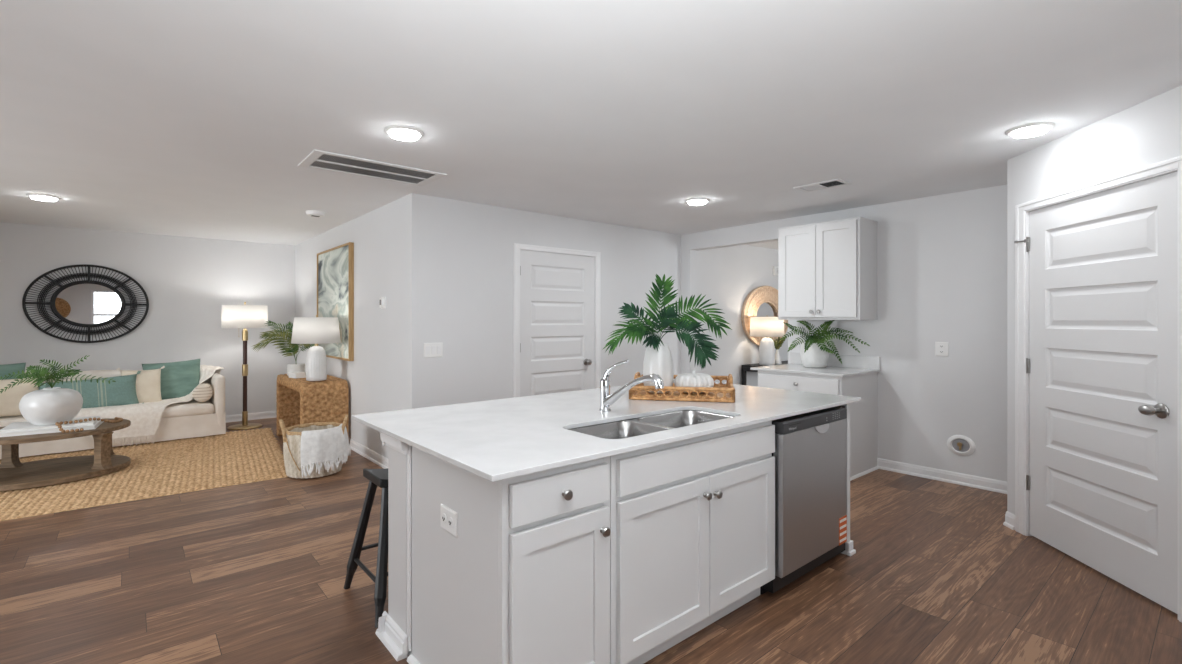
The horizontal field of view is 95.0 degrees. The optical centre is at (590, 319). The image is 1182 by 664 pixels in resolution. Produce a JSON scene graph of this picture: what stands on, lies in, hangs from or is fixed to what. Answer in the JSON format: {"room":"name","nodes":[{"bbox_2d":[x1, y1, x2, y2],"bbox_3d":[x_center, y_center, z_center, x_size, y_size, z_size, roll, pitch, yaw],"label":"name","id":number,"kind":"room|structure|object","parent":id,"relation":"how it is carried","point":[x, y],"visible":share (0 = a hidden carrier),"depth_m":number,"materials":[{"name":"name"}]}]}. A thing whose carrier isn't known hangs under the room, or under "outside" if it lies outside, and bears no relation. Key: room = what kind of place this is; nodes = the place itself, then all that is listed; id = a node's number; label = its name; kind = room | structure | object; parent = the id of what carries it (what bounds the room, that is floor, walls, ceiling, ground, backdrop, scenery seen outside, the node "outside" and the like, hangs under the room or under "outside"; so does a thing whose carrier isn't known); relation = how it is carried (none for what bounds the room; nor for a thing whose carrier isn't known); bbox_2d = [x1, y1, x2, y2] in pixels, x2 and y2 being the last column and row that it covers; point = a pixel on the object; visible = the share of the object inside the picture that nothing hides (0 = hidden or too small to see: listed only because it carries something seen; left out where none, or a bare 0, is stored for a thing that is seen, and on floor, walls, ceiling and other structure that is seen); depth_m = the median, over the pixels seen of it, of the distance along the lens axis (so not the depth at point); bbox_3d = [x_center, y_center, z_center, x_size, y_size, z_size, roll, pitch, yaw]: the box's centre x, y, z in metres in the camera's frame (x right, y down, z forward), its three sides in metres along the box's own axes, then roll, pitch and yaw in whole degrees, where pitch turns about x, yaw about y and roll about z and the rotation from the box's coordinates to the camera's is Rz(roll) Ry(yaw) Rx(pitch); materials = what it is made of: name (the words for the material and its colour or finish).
{"room":"kitchen","nodes":[
{"label":"kitchen","id":0,"kind":"room"},
{"bbox_2d":[0,222,294,414],"bbox_3d":[-6.458,0.150,5.994,5.930,2.440,0.120,0,0,-40],"label":"wall","id":1,"kind":"structure","parent":0,"point":[186,282],"depth_m":6.82,"materials":[{"name":"paint"}]},
{"bbox_2d":[22,264,148,342],"bbox_3d":[-5.894,-0.190,6.365,1.090,0.922,0.043,0,0,-40],"label":"oval mirror","id":2,"kind":"object","parent":1,"relation":"attached to","point":[89,303],"visible":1,"depth_m":6.35,"materials":[{"name":"black metal"}]},
{"bbox_2d":[55,283,120,323],"bbox_3d":[-5.902,-0.190,6.375,0.605,0.510,0.019,0,0,-40],"label":"mirror glass","id":3,"kind":"object","parent":2,"relation":"attached to","point":[75,303],"depth_m":6.36,"materials":[{"name":"white"}]},
{"bbox_2d":[226,411,276,422],"bbox_3d":[-6.456,1.324,5.900,5.810,0.092,0.026,0,0,-40],"label":"baseboard","id":4,"kind":"structure","parent":1,"relation":"attached to","point":[270,414],"depth_m":7.45,"materials":[{"name":"white paint"}]},
{"bbox_2d":[287,363,304,375],"bbox_3d":[-3.429,0.575,6.300,0.184,0.130,0.184,0,0,-40],"label":"pot","id":5,"kind":"object","parent":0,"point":[293,367],"depth_m":6.23,"materials":[{"name":"ceramic"}]},
{"bbox_2d":[295,196,405,458],"bbox_3d":[-2.874,0.150,6.266,0.120,2.440,4.110,0,0,-40],"label":"wall","id":6,"kind":"structure","parent":0,"point":[376,377],"depth_m":5.33,"materials":[{"name":"paint"}]},
{"bbox_2d":[317,242,353,360],"bbox_3d":[-2.956,-0.194,6.229,0.049,1.257,1.304,0,0,-40],"label":"painting","id":7,"kind":"object","parent":6,"relation":"attached to","point":[335,266],"visible":0.81,"depth_m":6.03,"materials":[{"name":"multicoloured paper"}]},
{"bbox_2d":[349,438,387,468],"bbox_3d":[-2.883,1.324,6.163,0.026,0.092,4.256,0,0,-40],"label":"baseboard","id":8,"kind":"structure","parent":6,"relation":"attached to","point":[378,459],"depth_m":5.33,"materials":[{"name":"white paint"}]},
{"bbox_2d":[379,297,385,308],"bbox_3d":[-1.949,-0.160,5.060,0.032,0.110,0.110,0,0,-40],"label":"thermostat","id":9,"kind":"object","parent":6,"relation":"attached to","point":[382,301],"visible":1,"depth_m":5.04,"materials":[{"name":"white plastic"}]},
{"bbox_2d":[388,447,409,654],"bbox_3d":[0.082,0.923,3.053,2.364,0.893,0.200,0,0,-40],"label":"wall","id":10,"kind":"structure","parent":0,"point":[397,461],"depth_m":2.28,"materials":[{"name":"white paint"}]},
{"bbox_2d":[375,611,406,660],"bbox_3d":[0.068,1.327,3.060,2.436,0.087,0.254,0,0,-40],"label":"baseboard","id":11,"kind":"structure","parent":10,"relation":"attached to","point":[390,634],"depth_m":2.27,"materials":[{"name":"white paint"}]},
{"bbox_2d":[380,432,407,454],"bbox_3d":[0.076,0.511,3.054,2.412,0.066,0.246,0,0,-40],"label":"trim","id":12,"kind":"structure","parent":10,"relation":"attached to","point":[393,443],"depth_m":2.25,"materials":[{"name":"white paint"}]},
{"bbox_2d":[0,0,1181,249],"bbox_3d":[-0.069,-1.120,3.939,13.400,0.100,11.690,0,0,-40],"label":"ceiling","id":13,"kind":"structure","parent":0,"point":[184,118],"depth_m":2.60,"materials":[{"name":"paint"}]},
{"bbox_2d":[26,194,60,200],"bbox_3d":[-4.740,-1.054,4.698,0.216,0.032,0.216,0,0,-40],"label":"recessed light","id":14,"kind":"object","parent":13,"relation":"in","point":[42,197],"visible":1,"depth_m":4.65,"materials":[{"name":"white plastic"}]},
{"bbox_2d":[306,210,324,216],"bbox_3d":[-2.730,-1.047,5.371,0.170,0.046,0.170,0,0,-40],"label":"smoke detector","id":15,"kind":"object","parent":13,"relation":"attached to","point":[312,213],"visible":1,"depth_m":5.32,"materials":[{"name":"white plastic"}]},
{"bbox_2d":[298,149,446,186],"bbox_3d":[-1.537,-1.065,3.852,0.890,0.010,0.450,0,0,-40],"label":"ceiling vent","id":16,"kind":"object","parent":13,"relation":"in","point":[317,159],"visible":1,"depth_m":3.82,"materials":[{"name":"white metal"}]},
{"bbox_2d":[384,125,423,140],"bbox_3d":[-1.063,-1.054,3.087,0.216,0.032,0.216,0,0,-40],"label":"recessed light","id":17,"kind":"object","parent":13,"relation":"in","point":[399,132],"visible":1,"depth_m":3.04,"materials":[{"name":"white plastic"}]},
{"bbox_2d":[685,198,709,204],"bbox_3d":[0.952,-1.054,4.854,0.216,0.032,0.216,0,0,-40],"label":"recessed light","id":18,"kind":"object","parent":13,"relation":"in","point":[693,201],"visible":1,"depth_m":4.80,"materials":[{"name":"white plastic"}]},
{"bbox_2d":[793,178,851,191],"bbox_3d":[1.834,-1.066,4.303,0.220,0.008,0.370,0,0,-40],"label":"ceiling vent","id":19,"kind":"object","parent":13,"relation":"in","point":[837,182],"visible":1,"depth_m":4.29,"materials":[{"name":"white metal"}]},
{"bbox_2d":[1006,122,1054,137],"bbox_3d":[2.458,-1.054,3.036,0.216,0.032,0.216,0,0,-40],"label":"recessed light","id":20,"kind":"object","parent":13,"relation":"in","point":[1032,129],"visible":1,"depth_m":2.99,"materials":[{"name":"white plastic"}]},
{"bbox_2d":[0,418,1181,663],"bbox_3d":[-0.069,1.420,3.939,13.400,0.100,11.690,0,0,-40],"label":"floor","id":21,"kind":"structure","parent":0,"point":[254,572],"depth_m":2.73,"materials":[{"name":"brown wood"}]},
{"bbox_2d":[0,428,287,520],"bbox_3d":[-4.566,1.362,4.874,3.217,0.014,2.575,0,0,-37],"label":"rug","id":22,"kind":"object","parent":21,"relation":"on","point":[177,466],"visible":0.77,"depth_m":4.83,"materials":[{"name":"wicker"}]},
{"bbox_2d":[0,418,130,490],"bbox_3d":[-4.768,1.151,4.741,1.130,0.400,0.940,0,0,-40],"label":"coffee table","id":23,"kind":"object","parent":22,"relation":"on","point":[14,474],"visible":0.87,"depth_m":4.72,"materials":[{"name":"brown wood"}]},
{"bbox_2d":[0,418,103,436],"bbox_3d":[-4.687,0.934,4.731,0.600,0.034,0.440,0,0,-34],"label":"book","id":24,"kind":"object","parent":23,"relation":"on","point":[98,423],"visible":0.44,"depth_m":4.55,"materials":[{"name":"white paper"}]},
{"bbox_2d":[0,416,99,432],"bbox_3d":[-4.694,0.905,4.731,0.570,0.022,0.410,0,0,-36],"label":"book","id":25,"kind":"object","parent":24,"relation":"on","point":[16,426],"visible":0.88,"depth_m":4.60,"materials":[{"name":"white paper"}]},
{"bbox_2d":[19,387,82,424],"bbox_3d":[-4.668,0.741,4.694,0.395,0.309,0.395,0,0,-40],"label":"round vase","id":26,"kind":"object","parent":25,"relation":"on","point":[45,406],"visible":0.97,"depth_m":4.58,"materials":[{"name":"white ceramic"}]},
{"bbox_2d":[0,355,115,392],"bbox_3d":[-4.630,0.515,4.606,1.254,0.418,0.355,0,0,7],"label":"fern sprays","id":27,"kind":"object","parent":26,"relation":"in","point":[40,375],"visible":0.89,"depth_m":4.65,"materials":[{"name":"green plant"}]},
{"bbox_2d":[55,417,122,432],"bbox_3d":[-4.436,0.908,4.859,0.207,0.088,0.625,0,0,1],"label":"bead garland","id":28,"kind":"object","parent":23,"relation":"on","point":[117,419],"visible":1,"depth_m":4.69,"materials":[{"name":"brown wood"}]},
{"bbox_2d":[0,370,225,458],"bbox_3d":[-5.775,0.961,5.797,3.015,0.773,0.954,0,0,-40],"label":"sofa","id":29,"kind":"object","parent":22,"relation":"on","point":[193,418],"visible":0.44,"depth_m":6.15,"materials":[{"name":"beige fabric"}]},
{"bbox_2d":[0,363,25,379],"bbox_3d":[-6.065,0.704,5.468,0.500,0.518,0.196,0,0,-42],"label":"cushion","id":30,"kind":"object","parent":29,"relation":"on","point":[5,369],"visible":0.28,"depth_m":5.57,"materials":[{"name":"teal fabric"}]},
{"bbox_2d":[0,415,26,426],"bbox_3d":[-6.223,1.039,5.232,1.380,0.147,0.653,0,0,-40],"label":"seat cushion","id":31,"kind":"object","parent":29,"relation":"on","point":[5,420],"depth_m":5.34,"materials":[{"name":"beige fabric"}]},
{"bbox_2d":[0,378,38,416],"bbox_3d":[-5.840,0.774,5.388,0.522,0.380,0.193,0,0,-44],"label":"cushion","id":32,"kind":"object","parent":29,"relation":"on","point":[10,399],"visible":0.61,"depth_m":5.38,"materials":[{"name":"beige fabric"}]},
{"bbox_2d":[39,371,140,407],"bbox_3d":[-5.366,0.793,5.809,0.176,0.437,0.894,0,0,45],"label":"cushion","id":33,"kind":"object","parent":29,"relation":"on","point":[122,391],"visible":0.58,"depth_m":5.85,"materials":[{"name":"teal fabric"}]},
{"bbox_2d":[53,370,206,382],"bbox_3d":[-5.397,0.769,6.418,1.395,0.389,0.254,0,0,-40],"label":"sofa back","id":34,"kind":"object","parent":29,"relation":"on","point":[98,373],"depth_m":6.15,"materials":[{"name":"beige fabric"}]},
{"bbox_2d":[116,366,164,402],"bbox_3d":[-5.115,0.760,6.163,0.184,0.456,0.443,0,0,42],"label":"cushion","id":35,"kind":"object","parent":29,"relation":"on","point":[148,385],"visible":0.68,"depth_m":6.16,"materials":[{"name":"beige fabric"}]},
{"bbox_2d":[74,365,223,445],"bbox_3d":[-4.961,0.942,6.302,0.666,0.824,1.698,0,0,9],"label":"throw blanket","id":36,"kind":"object","parent":29,"relation":"on","point":[145,418],"visible":0.71,"depth_m":5.89,"materials":[{"name":"white fabric"}]},
{"bbox_2d":[142,359,199,399],"bbox_3d":[-4.988,0.729,6.470,0.592,0.509,0.213,0,0,-34],"label":"cushion","id":37,"kind":"object","parent":29,"relation":"on","point":[177,379],"visible":0.73,"depth_m":6.44,"materials":[{"name":"teal fabric"}]},
{"bbox_2d":[162,400,214,417],"bbox_3d":[-5.155,1.038,6.141,1.415,0.149,0.653,0,0,-40],"label":"seat cushion","id":38,"kind":"object","parent":29,"relation":"on","point":[193,408],"depth_m":6.24,"materials":[{"name":"beige fabric"}]},
{"bbox_2d":[192,383,212,401],"bbox_3d":[-4.646,0.865,6.499,0.198,0.198,0.436,0,0,-32],"label":"bolster","id":39,"kind":"object","parent":29,"relation":"on","point":[203,392],"visible":0.94,"depth_m":6.33,"materials":[{"name":"fabric"}]},
{"bbox_2d":[221,302,267,429],"bbox_3d":[-4.421,0.568,6.926,0.500,1.604,0.500,0,0,-40],"label":"floor lamp","id":40,"kind":"object","parent":21,"relation":"on","point":[233,316],"visible":1,"depth_m":6.80,"materials":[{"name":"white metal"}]},
{"bbox_2d":[276,374,348,438],"bbox_3d":[-3.177,1.005,6.140,0.466,0.730,1.285,0,0,-40],"label":"console","id":41,"kind":"object","parent":21,"relation":"on","point":[299,400],"visible":0.72,"depth_m":5.74},
{"bbox_2d":[251,320,314,375],"bbox_3d":[-3.521,0.321,6.300,0.738,0.638,0.331,0,0,-8],"label":"potted palm","id":42,"kind":"object","parent":41,"relation":"on","point":[271,336],"visible":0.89,"depth_m":6.28,"materials":[{"name":"plant"}]},
{"bbox_2d":[288,371,305,378],"bbox_3d":[-3.263,0.609,6.020,0.180,0.062,0.120,0,0,38],"label":"box","id":43,"kind":"object","parent":41,"relation":"on","point":[297,374],"visible":0.88,"depth_m":5.97,"materials":[{"name":"white paper"}]},
{"bbox_2d":[291,315,340,380],"bbox_3d":[-2.909,0.292,5.743,0.472,0.696,0.472,0,0,-40],"label":"table lamp","id":44,"kind":"object","parent":41,"relation":"on","point":[316,330],"visible":1,"depth_m":5.62,"materials":[{"name":"white ceramic"}]},
{"bbox_2d":[279,415,347,477],"bbox_3d":[-2.481,1.112,4.859,0.495,0.490,0.502,0,0,22],"label":"basket","id":45,"kind":"object","parent":21,"relation":"on","point":[291,435],"visible":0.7,"depth_m":4.67,"materials":[{"name":"wicker"}]},
{"bbox_2d":[300,424,350,476],"bbox_3d":[-2.311,1.142,4.783,0.196,0.385,0.473,0,0,29],"label":"throw blanket","id":46,"kind":"object","parent":45,"relation":"on","point":[326,446],"visible":0.98,"depth_m":4.67,"materials":[{"name":"white fabric"}]},
{"bbox_2d":[344,468,387,627],"bbox_3d":[-0.890,1.060,2.775,0.582,0.629,0.495,0,0,-40],"label":"bar stool","id":47,"kind":"object","parent":21,"relation":"on","point":[376,477],"visible":0.34,"depth_m":2.57,"materials":[{"name":"black paint"}]},
{"bbox_2d":[407,445,610,663],"bbox_3d":[-0.329,0.923,2.058,0.472,0.893,0.782,0,0,-40],"label":"base cabinet","id":48,"kind":"object","parent":21,"relation":"on","point":[524,578],"visible":0.77,"depth_m":1.82,"materials":[{"name":"white paint"}]},
{"bbox_2d":[440,504,457,537],"bbox_3d":[-0.510,0.714,1.931,0.012,0.085,0.128,0,0,-40],"label":"wall outlet","id":49,"kind":"object","parent":48,"relation":"attached to","point":[448,517],"visible":1,"depth_m":1.92,"materials":[{"name":"white plastic"}]},
{"bbox_2d":[442,513,446,523],"bbox_3d":[-0.528,0.714,1.950,0.004,0.037,0.038,0,0,-40],"label":"socket","id":50,"kind":"object","parent":49,"relation":"attached to","point":[444,515],"depth_m":1.94,"materials":[{"name":"grey plastic"}]},
{"bbox_2d":[448,517,452,527],"bbox_3d":[-0.495,0.714,1.911,0.004,0.037,0.038,0,0,-40],"label":"socket","id":51,"kind":"object","parent":49,"relation":"attached to","point":[450,519],"depth_m":1.91,"materials":[{"name":"grey plastic"}]},
{"bbox_2d":[352,380,860,481],"bbox_3d":[0.222,0.466,2.892,2.469,0.020,1.322,0,0,-40],"label":"countertop","id":52,"kind":"structure","parent":48,"relation":"on","point":[499,439],"depth_m":2.41,"materials":[{"name":"white stone"}]},
{"bbox_2d":[599,360,663,411],"bbox_3d":[0.186,0.323,2.580,0.062,0.267,0.419,0,0,-40],"label":"faucet","id":53,"kind":"object","parent":52,"relation":"on","point":[606,399],"visible":1,"depth_m":2.65,"materials":[{"name":"silver metal"}]},
{"bbox_2d":[567,410,733,438],"bbox_3d":[0.301,0.568,2.469,0.938,0.182,0.414,0,0,-40],"label":"sink","id":54,"kind":"object","parent":52,"relation":"in","point":[633,427],"visible":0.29,"depth_m":2.55,"materials":[{"name":"silver metal"}]},
{"bbox_2d":[629,372,734,402],"bbox_3d":[0.572,0.393,3.364,0.590,0.126,0.680,0,0,12],"label":"wicker tray","id":55,"kind":"object","parent":52,"relation":"on","point":[720,392],"visible":0.72,"depth_m":3.06,"materials":[{"name":"wicker"}]},
{"bbox_2d":[643,343,673,393],"bbox_3d":[0.414,0.296,3.337,0.188,0.300,0.189,0,0,-40],"label":"vase","id":56,"kind":"object","parent":55,"relation":"on","point":[660,362],"visible":0.65,"depth_m":3.26,"materials":[{"name":"white ceramic"}]},
{"bbox_2d":[602,274,731,368],"bbox_3d":[0.446,0.003,3.350,0.769,0.583,0.496,0,0,-20],"label":"fronds","id":57,"kind":"object","parent":56,"relation":"in","point":[667,316],"visible":0.94,"depth_m":3.28,"materials":[{"name":"green plant"}]},
{"bbox_2d":[674,370,713,393],"bbox_3d":[0.630,0.375,3.316,0.236,0.142,0.236,0,0,-40],"label":"pumpkin","id":58,"kind":"object","parent":55,"relation":"on","point":[693,379],"visible":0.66,"depth_m":3.24,"materials":[{"name":"ceramic"}]},
{"bbox_2d":[610,421,774,663],"bbox_3d":[0.258,0.921,2.557,1.064,0.889,0.782,0,0,-40],"label":"base cabinet","id":59,"kind":"object","parent":21,"relation":"on","point":[692,520],"visible":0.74,"depth_m":2.20,"materials":[{"name":"white paint"}]},
{"bbox_2d":[741,361,787,384],"bbox_3d":[2.789,1.000,7.949,1.450,0.740,0.375,0,0,-40],"label":"console table","id":60,"kind":"object","parent":21,"relation":"on","point":[746,367],"visible":0.18,"depth_m":7.60,"materials":[{"name":"black paint"}]},
{"bbox_2d":[750,317,784,365],"bbox_3d":[2.453,0.280,7.554,0.464,0.700,0.464,0,0,-40],"label":"table lamp","id":61,"kind":"object","parent":60,"relation":"on","point":[766,327],"visible":0.94,"depth_m":7.43,"materials":[{"name":"white ceramic"}]},
{"bbox_2d":[769,337,785,363],"bbox_3d":[2.661,0.430,7.738,0.268,0.399,0.214,0,0,-40],"label":"bottle vase","id":62,"kind":"object","parent":60,"relation":"on","point":[778,344],"visible":0.93,"depth_m":7.71,"materials":[{"name":"white ceramic"}]},
{"bbox_2d":[760,405,846,593],"bbox_3d":[0.975,0.930,3.152,0.782,0.872,0.785,0,0,-40],"label":"dishwasher","id":63,"kind":"object","parent":21,"relation":"on","point":[810,454],"visible":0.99,"depth_m":2.78,"materials":[{"name":"silver metal"}]},
{"bbox_2d":[758,370,878,480],"bbox_3d":[2.110,0.923,5.072,0.770,0.893,0.824,0,0,-40],"label":"base cabinet","id":64,"kind":"object","parent":21,"relation":"on","point":[863,413],"visible":0.37,"depth_m":4.82,"materials":[{"name":"white paint"}]},
{"bbox_2d":[750,353,879,376],"bbox_3d":[2.100,0.408,5.101,0.749,0.135,0.886,0,0,-40],"label":"countertop","id":65,"kind":"structure","parent":64,"relation":"on","point":[851,365],"depth_m":5.10,"materials":[{"name":"white stone"}]},
{"bbox_2d":[780,320,869,367],"bbox_3d":[2.153,0.228,5.154,0.795,0.454,0.433,0,0,4],"label":"potted fern","id":66,"kind":"object","parent":65,"relation":"on","point":[814,353],"visible":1,"depth_m":5.13,"materials":[{"name":"plant"}]},
{"bbox_2d":[841,403,855,555],"bbox_3d":[1.284,0.923,3.447,0.070,0.893,0.757,0,0,-40],"label":"end panel","id":67,"kind":"object","parent":21,"relation":"on","point":[849,550],"visible":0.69,"depth_m":3.17,"materials":[{"name":"white paint"}]},
{"bbox_2d":[406,193,787,408],"bbox_3d":[1.185,0.150,6.949,7.190,2.440,0.130,0,0,-40],"label":"wall","id":68,"kind":"structure","parent":0,"point":[459,254],"depth_m":5.14,"materials":[{"name":"paint"}]},
{"bbox_2d":[424,343,442,357],"bbox_3d":[-1.363,0.260,4.689,0.170,0.125,0.010,0,0,-40],"label":"light switch","id":69,"kind":"object","parent":68,"relation":"attached to","point":[430,349],"visible":1,"depth_m":4.68,"materials":[{"name":"white plastic"}]},
{"bbox_2d":[513,243,600,397],"bbox_3d":[-0.357,0.315,5.615,1.113,2.110,0.139,0,0,-40],"label":"trim","id":70,"kind":"structure","parent":68,"relation":"attached to","point":[517,247],"depth_m":5.35,"materials":[{"name":"white paint"}]},
{"bbox_2d":[520,250,594,396],"bbox_3d":[-0.323,0.335,5.564,0.985,2.039,0.109,0,0,-40],"label":"door","id":71,"kind":"structure","parent":68,"relation":"in","point":[557,291],"depth_m":5.57,"materials":[{"name":"white paint"}]},
{"bbox_2d":[741,286,787,345],"bbox_3d":[2.597,-0.050,8.029,1.224,0.914,0.051,0,0,-40],"label":"round mirror","id":72,"kind":"object","parent":68,"relation":"attached to","point":[762,301],"visible":0.42,"depth_m":7.90,"materials":[{"name":"wicker"}]},
{"bbox_2d":[757,302,775,316],"bbox_3d":[2.584,-0.050,8.044,0.620,0.470,0.011,0,0,-40],"label":"mirror glass","id":73,"kind":"object","parent":72,"relation":"attached to","point":[764,309],"depth_m":8.06,"materials":[{"name":"white"}]},
{"bbox_2d":[773,266,777,275],"bbox_3d":[2.826,-0.744,8.231,0.180,0.140,0.041,0,0,-40],"label":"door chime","id":74,"kind":"object","parent":68,"relation":"attached to","point":[775,268],"visible":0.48,"depth_m":8.18,"materials":[{"name":"white plastic"}]},
{"bbox_2d":[800,342,828,367],"bbox_3d":[2.161,0.338,5.238,0.264,0.235,0.264,0,0,-40],"label":"pot","id":75,"kind":"object","parent":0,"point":[814,357],"depth_m":5.14,"materials":[{"name":"ceramic"}]},
{"bbox_2d":[681,185,1006,481],"bbox_3d":[2.371,0.150,5.470,0.140,2.440,3.660,0,0,-40],"label":"wall","id":76,"kind":"structure","parent":0,"point":[942,259],"depth_m":4.68,"materials":[{"name":"paint"}]},
{"bbox_2d":[778,217,876,319],"bbox_3d":[2.240,-0.458,5.194,0.416,0.912,0.794,0,0,-40],"label":"upper cabinet","id":77,"kind":"object","parent":76,"relation":"attached to","point":[827,270],"visible":1,"depth_m":5.01,"materials":[{"name":"white paint"}]},
{"bbox_2d":[790,353,879,368],"bbox_3d":[2.377,0.399,5.337,0.020,0.115,0.886,0,0,-40],"label":"backsplash","id":78,"kind":"structure","parent":76,"relation":"attached to","point":[867,362],"depth_m":5.19,"materials":[{"name":"white stone"}]},
{"bbox_2d":[877,458,1006,493],"bbox_3d":[3.020,1.324,4.579,0.026,0.092,1.148,0,0,-40],"label":"baseboard","id":79,"kind":"structure","parent":76,"relation":"attached to","point":[999,486],"depth_m":4.60,"materials":[{"name":"white paint"}]},
{"bbox_2d":[935,342,948,355],"bbox_3d":[2.992,0.248,4.623,0.012,0.120,0.100,0,0,-40],"label":"wall outlet","id":80,"kind":"object","parent":76,"relation":"attached to","point":[941,348],"visible":1,"depth_m":4.62,"materials":[{"name":"white plastic"}]},
{"bbox_2d":[947,435,975,455],"bbox_3d":[3.071,1.045,4.508,0.040,0.171,0.204,0,0,-40],"label":"utility box","id":81,"kind":"object","parent":76,"relation":"attached to","point":[961,445],"visible":1,"depth_m":4.51,"materials":[{"name":"white plastic"}]},
{"bbox_2d":[1007,85,1181,514],"bbox_3d":[2.782,0.150,2.843,0.120,2.440,1.560,0,0,5],"label":"wall","id":82,"kind":"structure","parent":0,"point":[1148,132],"depth_m":3.02,"materials":[{"name":"paint"}]},
{"bbox_2d":[1003,511,1014,529],"bbox_3d":[2.768,1.324,3.581,0.026,0.092,0.090,0,0,5],"label":"baseboard","id":83,"kind":"structure","parent":82,"relation":"attached to","point":[1009,522],"depth_m":3.58,"materials":[{"name":"white paint"}]},
{"bbox_2d":[1014,171,1177,613],"bbox_3d":[2.720,0.335,2.986,0.111,2.039,1.020,0,0,5],"label":"door","id":84,"kind":"structure","parent":82,"relation":"in","point":[1102,363],"depth_m":2.87,"materials":[{"name":"white paint"}]},
{"bbox_2d":[1015,155,1181,621],"bbox_3d":[2.779,0.311,2.952,0.139,2.117,1.157,0,0,5],"label":"trim","id":85,"kind":"structure","parent":82,"relation":"attached to","point":[1171,165],"depth_m":3.44,"materials":[{"name":"white paint"}]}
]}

